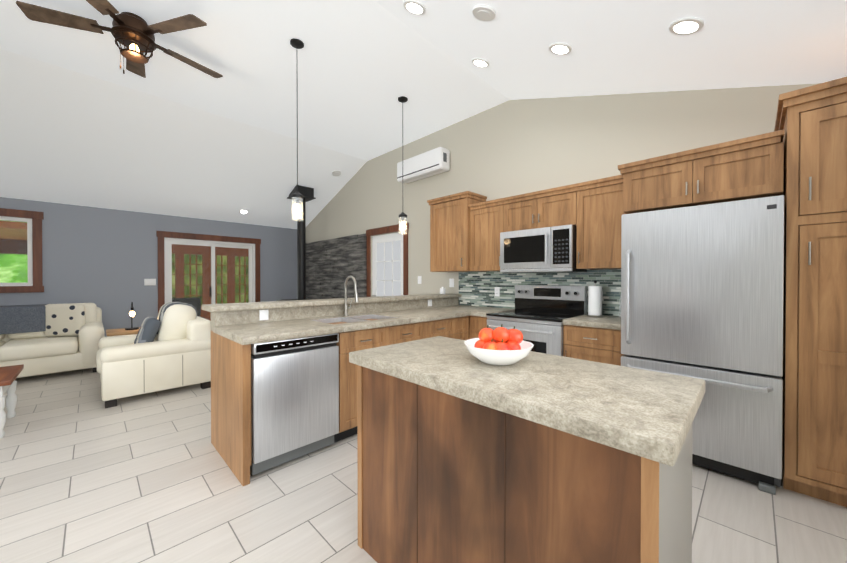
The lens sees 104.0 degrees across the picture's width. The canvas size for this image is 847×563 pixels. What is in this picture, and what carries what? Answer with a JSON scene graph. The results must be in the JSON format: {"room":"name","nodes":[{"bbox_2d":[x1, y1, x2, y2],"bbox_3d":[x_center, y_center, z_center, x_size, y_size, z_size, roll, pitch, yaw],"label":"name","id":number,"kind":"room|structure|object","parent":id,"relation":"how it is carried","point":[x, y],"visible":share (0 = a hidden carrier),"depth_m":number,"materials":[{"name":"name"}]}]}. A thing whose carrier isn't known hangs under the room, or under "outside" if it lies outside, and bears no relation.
{"room":"kitchen","nodes":[
{"label":"kitchen","id":0,"kind":"room"},
{"bbox_2d":[0,197,296,336],"bbox_3d":[-5.452,-0.041,5.355,0.120,2.550,7.220,0,1,45],"label":"wall","id":1,"kind":"structure","parent":0,"point":[105,260],"depth_m":5.56,"materials":[{"name":"grey paint"}]},
{"bbox_2d":[0,208,43,292],"bbox_3d":[-6.211,-0.438,4.555,0.132,1.205,1.300,0,1,45],"label":"window","id":2,"kind":"structure","parent":1,"relation":"in","point":[34,251],"depth_m":4.90,"materials":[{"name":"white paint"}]},
{"bbox_2d":[144,279,155,285],"bbox_3d":[-4.848,0.010,5.868,0.008,0.120,0.160,0,1,45],"label":"switch plate","id":3,"kind":"object","parent":1,"relation":"attached to","point":[153,282],"depth_m":5.86,"materials":[{"name":"white plastic"}]},
{"bbox_2d":[156,231,260,318],"bbox_3d":[-4.189,0.155,6.589,0.125,2.140,1.770,0,1,45],"label":"door frame","id":4,"kind":"structure","parent":1,"relation":"attached to","point":[165,260],"depth_m":6.49,"materials":[{"name":"white paint"}]},
{"bbox_2d":[0,368,846,562],"bbox_3d":[-2.381,1.306,2.383,8.680,0.100,7.340,0,1,45],"label":"floor","id":5,"kind":"structure","parent":0,"point":[86,476],"depth_m":1.90,"materials":[{"name":"tile"}]},
{"bbox_2d":[0,364,23,437],"bbox_3d":[-3.986,0.977,2.457,0.700,0.557,1.240,0,1,45],"label":"coffee table","id":6,"kind":"object","parent":5,"relation":"on","point":[8,377],"visible":1,"depth_m":2.88,"materials":[{"name":"white"}]},
{"bbox_2d":[0,303,104,377],"bbox_3d":[-5.628,0.779,4.010,1.100,0.930,2.520,0,1,45],"label":"sofa","id":7,"kind":"object","parent":5,"relation":"on","point":[39,339],"visible":0.9,"depth_m":4.39,"materials":[{"name":"beige leather"}]},
{"bbox_2d":[0,304,46,334],"bbox_3d":[-5.944,0.566,4.098,0.525,0.455,1.700,0,1,45],"label":"throw","id":8,"kind":"object","parent":7,"relation":"on","point":[14,319],"depth_m":4.39,"materials":[{"name":"fabric"}]},
{"bbox_2d":[43,303,96,336],"bbox_3d":[-5.019,0.536,4.713,0.412,0.455,0.524,0,1,45],"label":"pillow","id":9,"kind":"object","parent":7,"relation":"on","point":[59,320],"depth_m":4.58,"materials":[{"name":"white fabric"}]},
{"bbox_2d":[106,327,139,335],"bbox_3d":[-3.959,0.945,4.479,0.480,0.590,0.480,0,1,45],"label":"side table","id":10,"kind":"object","parent":5,"relation":"on","point":[116,332],"visible":0.29,"depth_m":4.31,"materials":[{"name":"brown wood"}]},
{"bbox_2d":[125,302,138,329],"bbox_3d":[-3.940,0.463,4.470,0.155,0.372,0.140,0,1,45],"label":"table lamp","id":11,"kind":"object","parent":10,"relation":"on","point":[132,313],"visible":1,"depth_m":4.44,"materials":[{"name":"black metal"}]},
{"bbox_2d":[96,302,210,408],"bbox_3d":[-3.174,0.746,3.913,1.050,0.997,0.990,0,1,45],"label":"armchair","id":12,"kind":"object","parent":5,"relation":"on","point":[169,347],"visible":0.98,"depth_m":3.65,"materials":[{"name":"beige leather"}]},
{"bbox_2d":[134,317,160,343],"bbox_3d":[-3.192,0.600,3.822,0.410,0.356,0.213,0,1,45],"label":"pillow","id":13,"kind":"object","parent":12,"relation":"on","point":[150,329],"depth_m":3.71,"materials":[{"name":"fabric"}]},
{"bbox_2d":[157,302,196,334],"bbox_3d":[-2.967,0.485,3.983,0.340,0.477,0.388,0,1,45],"label":"pillow","id":14,"kind":"object","parent":12,"relation":"on","point":[164,319],"depth_m":3.82,"materials":[{"name":"beige fabric"}]},
{"bbox_2d":[250,333,338,475],"bbox_3d":[-1.064,0.821,2.492,0.624,0.868,0.596,0,1,45],"label":"dishwasher","id":15,"kind":"object","parent":5,"relation":"on","point":[295,398],"visible":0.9,"depth_m":2.24,"materials":[{"name":"grey metal"}]},
{"bbox_2d":[276,185,315,300],"bbox_3d":[-2.391,-0.285,6.352,0.700,3.024,0.600,0,1,45],"label":"wood stove","id":16,"kind":"object","parent":5,"relation":"on","point":[307,193],"visible":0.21,"depth_m":6.32,"materials":[{"name":"black metal"}]},
{"bbox_2d":[302,316,429,442],"bbox_3d":[-0.527,0.813,3.062,0.640,0.875,0.955,0,1,45],"label":"base cabinet","id":17,"kind":"object","parent":5,"relation":"on","point":[348,342],"depth_m":2.62,"materials":[{"name":"brown wood"}]},
{"bbox_2d":[214,308,469,343],"bbox_3d":[-0.526,0.353,3.032,0.681,0.045,2.272,0,1,45],"label":"countertop","id":18,"kind":"structure","parent":17,"relation":"on","point":[265,330],"depth_m":2.57,"materials":[{"name":"beige stone"}]},
{"bbox_2d":[343,276,357,315],"bbox_3d":[-0.675,0.137,3.153,0.233,0.385,0.099,0,1,45],"label":"faucet","id":19,"kind":"object","parent":18,"relation":"on","point":[347,301],"depth_m":3.19,"materials":[{"name":"silver metal"}]},
{"bbox_2d":[430,320,457,338],"bbox_3d":[-0.070,0.810,3.520,0.640,0.875,0.581,0,1,45],"label":"base cabinet","id":20,"kind":"object","parent":5,"relation":"on","point":[444,328],"depth_m":3.36,"materials":[{"name":"brown wood"}]},
{"bbox_2d":[458,316,469,339],"bbox_3d":[0.155,0.808,3.745,0.640,0.875,0.297,0,1,45],"label":"base cabinet","id":21,"kind":"object","parent":5,"relation":"on","point":[463,321],"depth_m":3.58,"materials":[{"name":"brown wood"}]},
{"bbox_2d":[470,316,486,338],"bbox_3d":[0.800,0.808,3.780,0.263,0.875,0.617,0,1,45],"label":"base cabinet","id":22,"kind":"object","parent":5,"relation":"on","point":[477,323],"depth_m":3.57,"materials":[{"name":"brown wood"}]},
{"bbox_2d":[442,304,514,315],"bbox_3d":[0.573,0.346,3.989,0.884,0.045,0.637,0,1,45],"label":"countertop","id":23,"kind":"structure","parent":22,"relation":"on","point":[474,310],"depth_m":3.84,"materials":[{"name":"beige stone"}]},
{"bbox_2d":[349,336,704,562],"bbox_3d":[0.310,0.801,1.366,1.250,0.925,0.640,0,1,45],"label":"kitchen island","id":24,"kind":"object","parent":5,"relation":"on","point":[464,455],"visible":1,"depth_m":1.05,"materials":[{"name":"brown wood"}]},
{"bbox_2d":[464,324,533,365],"bbox_3d":[0.313,0.257,1.387,0.284,0.160,0.284,0,1,45],"label":"fruit bowl","id":25,"kind":"object","parent":24,"relation":"on","point":[501,346],"visible":1,"depth_m":1.33,"materials":[{"name":"white ceramic"}]},
{"bbox_2d":[486,285,586,355],"bbox_3d":[1.133,0.646,3.371,0.772,1.205,0.713,0,1,45],"label":"range","id":26,"kind":"object","parent":5,"relation":"on","point":[537,315],"visible":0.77,"depth_m":3.33,"materials":[{"name":"grey metal"}]},
{"bbox_2d":[563,314,623,365],"bbox_3d":[1.600,0.791,2.956,0.464,0.920,0.652,0,1,45],"label":"base cabinet","id":27,"kind":"object","parent":5,"relation":"on","point":[594,339],"visible":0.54,"depth_m":2.75,"materials":[{"name":"brown wood"}]},
{"bbox_2d":[586,280,603,316],"bbox_3d":[1.617,0.159,3.116,0.150,0.339,0.150,0,1,45],"label":"paper towel","id":28,"kind":"object","parent":27,"relation":"on","point":[595,301],"visible":1,"depth_m":3.07,"materials":[{"name":"white paper"}]},
{"bbox_2d":[621,195,783,494],"bbox_3d":[2.008,0.375,2.430,0.833,1.760,0.776,0,1,45],"label":"refrigerator","id":29,"kind":"object","parent":5,"relation":"on","point":[702,291],"visible":0.83,"depth_m":2.11,"materials":[{"name":"grey metal"}]},
{"bbox_2d":[774,77,846,506],"bbox_3d":[2.596,0.082,1.925,0.756,2.355,0.696,0,1,45],"label":"pantry cabinet","id":30,"kind":"object","parent":5,"relation":"on","point":[811,121],"visible":0.96,"depth_m":1.87,"materials":[{"name":"brown wood"}]},
{"bbox_2d":[0,0,846,228],"bbox_3d":[-2.381,-1.732,2.361,8.680,1.185,7.340,0,1,45],"label":"ceiling","id":31,"kind":"structure","parent":0,"point":[85,120],"depth_m":3.37,"materials":[{"name":"white paint"}]},
{"bbox_2d":[16,0,222,77],"bbox_3d":[-2.410,-1.916,2.775,1.286,0.500,1.315,0,1,45],"label":"ceiling fan","id":32,"kind":"object","parent":31,"relation":"hanging from","point":[133,33],"visible":1,"depth_m":2.65,"materials":[{"name":"brown wood"}]},
{"bbox_2d":[239,209,248,213],"bbox_3d":[-3.542,-1.379,6.528,0.169,0.073,0.176,0,1,45],"label":"recessed light","id":33,"kind":"object","parent":31,"relation":"in","point":[243,211],"visible":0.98,"depth_m":6.51,"materials":[{"name":"white paint"}]},
{"bbox_2d":[290,38,303,220],"bbox_3d":[-1.151,-1.363,3.015,0.120,1.611,0.120,0,1,45],"label":"pendant light","id":34,"kind":"object","parent":31,"relation":"hanging from","point":[297,196],"visible":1,"depth_m":3.01,"materials":[{"name":"black metal"}]},
{"bbox_2d":[332,170,340,176],"bbox_3d":[-1.605,-1.998,6.116,0.165,0.077,0.170,0,1,45],"label":"ceiling vent","id":35,"kind":"object","parent":31,"relation":"in","point":[335,173],"visible":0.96,"depth_m":6.09,"materials":[{"name":"white paint"}]},
{"bbox_2d":[398,96,407,234],"bbox_3d":[-0.246,-1.369,3.949,0.120,1.611,0.120,0,1,45],"label":"pendant light","id":36,"kind":"object","parent":31,"relation":"hanging from","point":[402,100],"visible":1,"depth_m":3.93,"materials":[{"name":"black metal"}]},
{"bbox_2d":[403,0,425,15],"bbox_3d":[-0.067,-2.073,2.505,0.171,0.067,0.176,0,1,45],"label":"recessed light","id":37,"kind":"object","parent":31,"relation":"in","point":[415,7],"visible":1,"depth_m":2.49,"materials":[{"name":"white paint"}]},
{"bbox_2d":[472,58,489,67],"bbox_3d":[0.546,-2.088,3.161,0.171,0.067,0.176,0,1,45],"label":"recessed light","id":38,"kind":"object","parent":31,"relation":"in","point":[481,62],"visible":1,"depth_m":3.14,"materials":[{"name":"white paint"}]},
{"bbox_2d":[472,4,495,21],"bbox_3d":[0.433,-1.918,2.364,0.167,0.071,0.170,0,1,45],"label":"smoke detector","id":39,"kind":"object","parent":31,"relation":"in","point":[484,12],"visible":1,"depth_m":2.34,"materials":[{"name":"white paint"}]},
{"bbox_2d":[549,42,571,54],"bbox_3d":[1.075,-1.826,2.598,0.171,0.067,0.176,0,1,45],"label":"recessed light","id":40,"kind":"object","parent":31,"relation":"in","point":[559,48],"visible":0.94,"depth_m":2.58,"materials":[{"name":"white paint"}]},
{"bbox_2d":[669,17,703,35],"bbox_3d":[1.609,-1.561,2.026,0.171,0.067,0.176,0,1,45],"label":"recessed light","id":41,"kind":"object","parent":31,"relation":"in","point":[686,26],"visible":0.96,"depth_m":2.01,"materials":[{"name":"white paint"}]},
{"bbox_2d":[440,287,444,293],"bbox_3d":[0.255,0.119,4.413,0.060,0.096,0.060,0,1,45],"label":"soap dispenser","id":42,"kind":"object","parent":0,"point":[442,290],"visible":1,"depth_m":4.39,"materials":[{"name":"white plastic"}]},
{"bbox_2d":[306,83,819,315],"bbox_3d":[0.170,-0.503,4.924,8.680,3.480,0.120,0,1,45],"label":"wall","id":43,"kind":"structure","parent":0,"point":[509,148],"depth_m":3.76,"materials":[{"name":"beige paint"}]},
{"bbox_2d":[306,234,366,298],"bbox_3d":[-1.969,0.172,6.921,2.592,2.100,0.077,0,1,45],"label":"stone wall","id":44,"kind":"structure","parent":43,"relation":"attached to","point":[332,265],"depth_m":6.67,"materials":[{"name":"black"}]},
{"bbox_2d":[366,223,408,296],"bbox_3d":[-0.616,0.149,5.657,1.130,2.165,0.100,0,1,45],"label":"door frame","id":45,"kind":"structure","parent":43,"relation":"attached to","point":[389,264],"depth_m":5.67,"materials":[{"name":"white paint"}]},
{"bbox_2d":[418,276,421,283],"bbox_3d":[-0.059,-0.024,5.066,0.080,0.120,0.008,0,1,45],"label":"switch plate","id":46,"kind":"object","parent":43,"relation":"attached to","point":[419,277],"depth_m":5.05,"materials":[{"name":"white plastic"}]},
{"bbox_2d":[397,147,449,183],"bbox_3d":[-0.022,-1.692,4.871,0.931,0.302,0.209,0,1,45],"label":"mini-split unit","id":47,"kind":"object","parent":43,"relation":"attached to","point":[435,161],"visible":1,"depth_m":4.72,"materials":[{"name":"white plastic"}]},
{"bbox_2d":[449,279,453,286],"bbox_3d":[0.394,0.019,4.614,0.080,0.120,0.008,0,1,45],"label":"switch plate","id":48,"kind":"object","parent":43,"relation":"attached to","point":[451,281],"depth_m":4.61,"materials":[{"name":"white plastic"}]},
{"bbox_2d":[427,192,490,271],"bbox_3d":[0.459,-0.589,4.291,0.683,0.921,0.362,0,1,45],"label":"upper cabinet","id":49,"kind":"object","parent":43,"relation":"attached to","point":[467,228],"depth_m":4.13,"materials":[{"name":"brown wood"}]},
{"bbox_2d":[475,202,502,271],"bbox_3d":[0.836,-0.509,3.946,0.464,0.766,0.317,0,1,45],"label":"upper cabinet","id":50,"kind":"object","parent":43,"relation":"attached to","point":[488,215],"depth_m":3.82,"materials":[{"name":"brown wood"}]},
{"bbox_2d":[459,269,620,315],"bbox_3d":[1.238,0.099,3.768,2.131,0.451,0.012,0,1,45],"label":"tile backsplash","id":51,"kind":"structure","parent":43,"relation":"attached to","point":[476,288],"depth_m":3.85,"materials":[{"name":"tile"}]},
{"bbox_2d":[495,287,499,295],"bbox_3d":[0.908,0.126,4.083,0.070,0.115,0.010,0,1,45],"label":"outlet","id":52,"kind":"object","parent":51,"relation":"attached to","point":[497,291],"depth_m":4.07,"materials":[{"name":"white plastic"}]},
{"bbox_2d":[503,186,578,231],"bbox_3d":[1.277,-0.713,3.505,0.780,0.351,0.317,0,1,45],"label":"upper cabinet","id":53,"kind":"object","parent":43,"relation":"attached to","point":[551,208],"depth_m":3.35,"materials":[{"name":"brown wood"}]},
{"bbox_2d":[500,224,586,272],"bbox_3d":[1.228,-0.315,3.459,0.764,0.435,0.451,0,1,45],"label":"microwave","id":54,"kind":"object","parent":53,"relation":"attached to","point":[545,250],"visible":0.98,"depth_m":3.28,"materials":[{"name":"silver metal"}]},
{"bbox_2d":[576,178,622,268],"bbox_3d":[1.714,-0.502,3.070,0.455,0.766,0.317,0,1,45],"label":"upper cabinet","id":55,"kind":"object","parent":43,"relation":"attached to","point":[598,239],"depth_m":2.98,"materials":[{"name":"brown wood"}]},
{"bbox_2d":[619,134,783,213],"bbox_3d":[2.079,-0.713,2.506,0.855,0.336,0.597,0,1,45],"label":"upper cabinet","id":56,"kind":"object","parent":43,"relation":"attached to","point":[753,168],"depth_m":2.25,"materials":[{"name":"brown wood"}]},
{"label":"outside","id":57,"kind":"structure","parent":0,"visible":0},
{"bbox_2d":[0,220,27,282],"bbox_3d":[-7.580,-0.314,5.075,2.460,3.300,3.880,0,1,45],"label":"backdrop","id":58,"kind":"structure","parent":57,"point":[21,256],"depth_m":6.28,"materials":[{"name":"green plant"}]},
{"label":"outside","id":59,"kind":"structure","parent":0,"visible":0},
{"bbox_2d":[172,244,248,320],"bbox_3d":[-5.221,0.000,7.971,3.230,2.670,3.250,0,1,45],"label":"sunroom","id":60,"kind":"structure","parent":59,"point":[198,303],"depth_m":9.21,"materials":[{"name":"brown wood"}]}
]}

